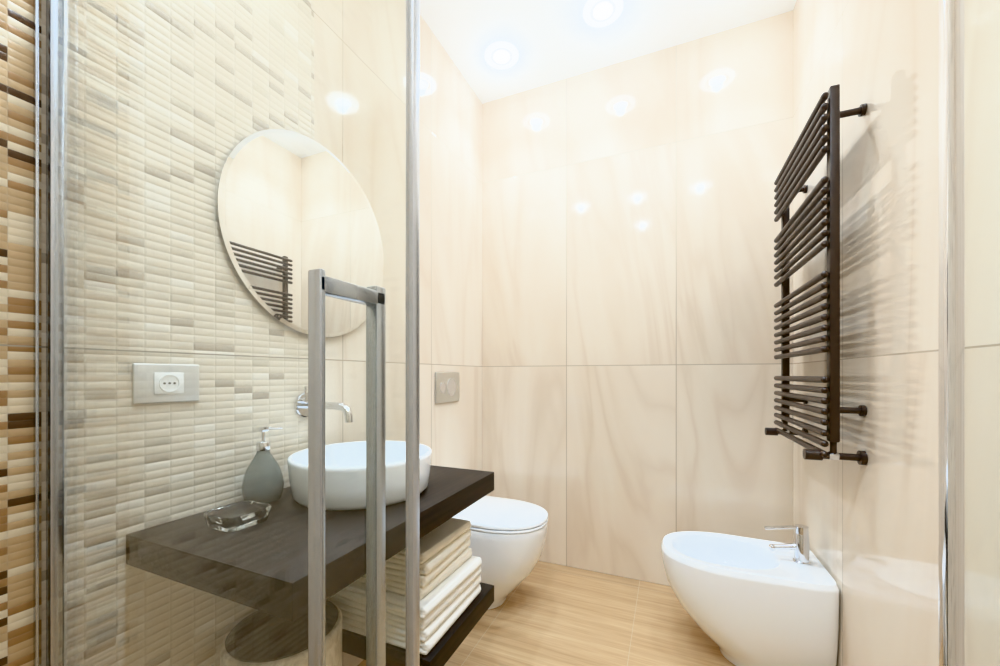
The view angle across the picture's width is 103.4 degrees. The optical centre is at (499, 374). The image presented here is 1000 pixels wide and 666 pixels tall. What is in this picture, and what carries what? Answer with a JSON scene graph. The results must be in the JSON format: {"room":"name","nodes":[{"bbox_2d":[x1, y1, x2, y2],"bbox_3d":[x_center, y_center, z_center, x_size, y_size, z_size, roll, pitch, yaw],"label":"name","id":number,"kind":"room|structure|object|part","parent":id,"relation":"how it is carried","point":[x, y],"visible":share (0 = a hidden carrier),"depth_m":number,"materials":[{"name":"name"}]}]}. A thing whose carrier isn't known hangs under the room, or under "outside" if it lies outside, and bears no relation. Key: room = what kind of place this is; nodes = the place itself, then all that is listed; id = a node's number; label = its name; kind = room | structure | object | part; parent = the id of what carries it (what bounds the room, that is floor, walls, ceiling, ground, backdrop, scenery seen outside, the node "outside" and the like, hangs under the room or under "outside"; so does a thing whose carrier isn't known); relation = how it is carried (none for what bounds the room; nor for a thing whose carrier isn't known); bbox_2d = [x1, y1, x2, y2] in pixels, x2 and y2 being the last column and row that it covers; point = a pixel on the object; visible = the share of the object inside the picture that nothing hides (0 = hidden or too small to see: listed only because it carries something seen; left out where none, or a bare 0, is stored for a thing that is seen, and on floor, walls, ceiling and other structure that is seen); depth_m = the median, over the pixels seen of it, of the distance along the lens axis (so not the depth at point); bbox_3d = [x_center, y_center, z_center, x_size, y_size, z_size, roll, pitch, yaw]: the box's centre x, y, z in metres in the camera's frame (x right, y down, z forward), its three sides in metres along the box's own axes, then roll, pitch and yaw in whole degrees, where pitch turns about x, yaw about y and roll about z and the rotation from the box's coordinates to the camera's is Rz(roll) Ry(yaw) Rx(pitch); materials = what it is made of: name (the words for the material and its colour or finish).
{"room":"bathroom","nodes":[
{"label":"bathroom","id":0,"kind":"room"},
{"bbox_2d":[0,0,313,665],"bbox_3d":[-0.839,-0.315,1.036,0.100,2.920,0.760,0,0,23],"label":"wall","id":1,"kind":"structure","parent":0,"point":[279,411],"depth_m":0.91,"materials":[{"name":"tile"}]},
{"bbox_2d":[132,363,198,403],"bbox_3d":[-0.810,0.020,0.964,0.008,0.094,0.138,0,0,23],"label":"electrical outlet plate","id":2,"kind":"object","parent":1,"relation":"attached to","point":[179,366],"depth_m":0.95,"materials":[{"name":"silver metal"}]},
{"bbox_2d":[154,372,183,393],"bbox_3d":[-0.805,0.020,0.962,0.004,0.052,0.062,0,0,23],"label":"insert","id":3,"kind":"object","parent":2,"relation":"attached to","point":[163,389],"depth_m":0.96,"materials":[{"name":"white plastic"}]},
{"bbox_2d":[34,0,419,665],"bbox_3d":[-0.358,0.115,0.560,1.160,2.060,0.110,0,0,23],"label":"shower door frame","id":4,"kind":"structure","parent":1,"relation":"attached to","point":[320,284],"depth_m":0.52,"materials":[{"name":"grey metal"}]},
{"bbox_2d":[55,0,405,665],"bbox_3d":[-0.487,0.114,0.613,0.840,2.038,0.008,0,0,23],"label":"shower glass door","id":5,"kind":"structure","parent":4,"relation":"attached to","point":[87,280],"depth_m":0.62,"materials":[{"name":"clear glass"}]},
{"bbox_2d":[126,465,493,621],"bbox_3d":[-0.433,0.394,1.180,0.529,0.068,0.855,0,0,23],"label":"vanity countertop","id":6,"kind":"structure","parent":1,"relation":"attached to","point":[447,493],"depth_m":0.85,"materials":[{"name":"brown wood"}]},
{"bbox_2d":[204,500,270,531],"bbox_3d":[-0.630,0.341,0.952,0.112,0.037,0.112,0,0,23],"label":"glass dish","id":7,"kind":"object","parent":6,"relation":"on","point":[245,510],"depth_m":0.94,"materials":[{"name":"clear"}]},
{"bbox_2d":[241,426,283,502],"bbox_3d":[-0.673,0.253,1.123,0.104,0.212,0.104,0,0,23],"label":"soap dispenser","id":8,"kind":"object","parent":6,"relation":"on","point":[270,497],"depth_m":1.09,"materials":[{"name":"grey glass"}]},
{"bbox_2d":[287,441,431,509],"bbox_3d":[-0.424,0.298,1.228,0.419,0.122,0.419,0,0,23],"label":"vessel basin","id":9,"kind":"object","parent":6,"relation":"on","point":[425,458],"visible":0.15,"depth_m":1.08,"materials":[{"name":"white ceramic"}]},
{"bbox_2d":[294,386,352,422],"bbox_3d":[-0.562,0.094,1.290,0.206,0.113,0.082,0,0,23],"label":"mixer","id":10,"kind":"object","parent":1,"relation":"attached to","point":[303,406],"depth_m":1.29,"materials":[{"name":"silver metal"}]},
{"bbox_2d":[314,0,481,665],"bbox_3d":[-0.405,-0.315,2.042,0.100,2.920,1.430,0,0,23],"label":"wall","id":11,"kind":"structure","parent":0,"point":[450,226],"depth_m":1.96,"materials":[{"name":"tile"}]},
{"bbox_2d":[342,582,493,665],"bbox_3d":[-0.349,0.811,1.376,0.529,0.060,0.428,0,0,23],"label":"shelf","id":12,"kind":"object","parent":11,"relation":"attached to","point":[445,647],"visible":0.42,"depth_m":1.19,"materials":[{"name":"brown wood"}]},
{"bbox_2d":[327,518,481,654],"bbox_3d":[-0.344,0.649,1.347,0.478,0.262,0.370,0,0,23],"label":"towels","id":13,"kind":"object","parent":12,"relation":"on","point":[450,577],"visible":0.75,"depth_m":1.20,"materials":[{"name":"white fabric"}]},
{"bbox_2d":[435,372,458,402],"bbox_3d":[-0.286,0.067,2.176,0.012,0.164,0.246,0,0,23],"label":"flush plate","id":14,"kind":"object","parent":11,"relation":"attached to","point":[440,378],"depth_m":2.15,"materials":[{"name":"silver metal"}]},
{"bbox_3d":[-0.283,0.067,2.170,0.002,0.100,0.172,0,0,23],"label":"flush plate wall mount buttons","id":15,"kind":"part","parent":14,"relation":"part of","materials":[{"name":"beige plastic"}]},
{"bbox_2d":[358,561,735,665],"bbox_3d":[0.086,1.185,0.932,1.880,0.080,3.080,0,0,23],"label":"floor","id":16,"kind":"structure","parent":0,"point":[547,614],"depth_m":1.78,"materials":[{"name":"wood"}]},
{"bbox_2d":[220,600,341,665],"bbox_3d":[-0.589,0.914,1.072,0.290,0.462,0.304,0,0,23],"label":"basket","id":17,"kind":"object","parent":16,"relation":"on","point":[296,626],"depth_m":1.03,"materials":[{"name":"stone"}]},
{"bbox_2d":[452,496,547,608],"bbox_3d":[-0.042,0.917,2.027,0.576,0.455,0.412,0,0,23],"label":"toilet","id":18,"kind":"object","parent":16,"relation":"on","point":[507,539],"visible":0.67,"depth_m":1.84,"materials":[{"name":"white ceramic"}]},
{"bbox_2d":[661,524,838,665],"bbox_3d":[0.985,0.869,1.639,0.585,0.553,0.399,0,0,23],"label":"bidet","id":19,"kind":"object","parent":16,"relation":"on","point":[745,601],"visible":1,"depth_m":1.48,"materials":[{"name":"white ceramic"}]},
{"bbox_2d":[764,524,811,565],"bbox_3d":[1.142,0.663,1.571,0.153,0.142,0.058,0,0,23],"label":"mixer tap","id":20,"kind":"object","parent":19,"relation":"on","point":[800,546],"depth_m":1.55,"materials":[{"name":"silver metal"}]},
{"bbox_2d":[939,0,999,665],"bbox_3d":[0.478,0.115,0.197,0.378,2.060,0.026,0,0,23],"label":"panel","id":21,"kind":"object","parent":16,"relation":"on","point":[952,325],"visible":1,"depth_m":0.27,"materials":[{"name":"clear glass"}]},
{"bbox_2d":[420,0,795,103],"bbox_3d":[0.086,-1.815,0.932,1.880,0.080,3.080,0,0,23],"label":"ceiling","id":22,"kind":"structure","parent":0,"point":[552,41],"depth_m":2.04,"materials":[{"name":"white paint"}]},
{"bbox_2d":[491,48,511,65],"bbox_3d":[0.009,-1.770,2.195,0.120,0.011,0.120,0,0,20],"label":"recessed light","id":23,"kind":"object","parent":22,"relation":"in","point":[500,56],"depth_m":2.20,"materials":[{"name":"silver metal"}]},
{"bbox_3d":[0.009,-1.772,2.195,0.087,0.002,0.087,0,0,20],"label":"ceiling spot lense","id":24,"kind":"part","parent":23,"relation":"part of","materials":[{"name":"white glass"}]},
{"bbox_2d":[485,41,518,68],"bbox_3d":[0.009,-1.771,2.195,0.188,0.007,0.188,0,0,-4],"label":"glass","id":25,"kind":"object","parent":22,"relation":"attached to","point":[510,47],"depth_m":2.17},
{"bbox_2d":[590,0,615,21],"bbox_3d":[0.500,-1.770,1.919,0.120,0.011,0.120,0,0,20],"label":"recessed light","id":26,"kind":"object","parent":22,"relation":"in","point":[595,18],"depth_m":1.92,"materials":[{"name":"silver metal"}]},
{"bbox_3d":[0.500,-1.772,1.919,0.087,0.002,0.087,0,0,20],"label":"ceiling spot lense","id":27,"kind":"part","parent":26,"relation":"part of","materials":[{"name":"white glass"}]},
{"bbox_2d":[583,0,622,26],"bbox_3d":[0.500,-1.771,1.919,0.188,0.007,0.188,0,0,5],"label":"glass","id":28,"kind":"object","parent":22,"relation":"attached to","point":[619,3],"depth_m":1.94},
{"bbox_2d":[482,10,792,585],"bbox_3d":[0.675,-0.315,2.301,1.680,2.920,0.100,0,0,23],"label":"wall","id":29,"kind":"structure","parent":0,"point":[631,297],"depth_m":2.20,"materials":[{"name":"tile"}]},
{"bbox_2d":[793,0,999,665],"bbox_3d":[0.903,-0.315,0.580,0.100,2.920,3.080,0,0,23],"label":"wall","id":30,"kind":"structure","parent":0,"point":[873,524],"depth_m":1.05,"materials":[{"name":"tile"}]},
{"bbox_2d":[765,84,867,464],"bbox_3d":[1.164,-0.314,1.507,0.152,1.182,0.631,0,0,23],"label":"radiator","id":31,"kind":"object","parent":30,"relation":"attached to","point":[808,152],"visible":1,"depth_m":1.31,"materials":[{"name":"brown metal"}]},
{"bbox_3d":[-0.632,-0.467,1.372,0.011,0.630,0.630,0,0,23],"label":"mirror","id":32,"kind":"object","parent":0,"visible":0},
{"bbox_2d":[218,129,383,336],"bbox_3d":[-0.625,-0.467,1.369,0.005,0.670,0.670,0,0,23],"label":"mirror glass","id":33,"kind":"object","parent":32,"relation":"attached to","point":[332,250],"depth_m":1.28,"materials":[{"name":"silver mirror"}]}
]}

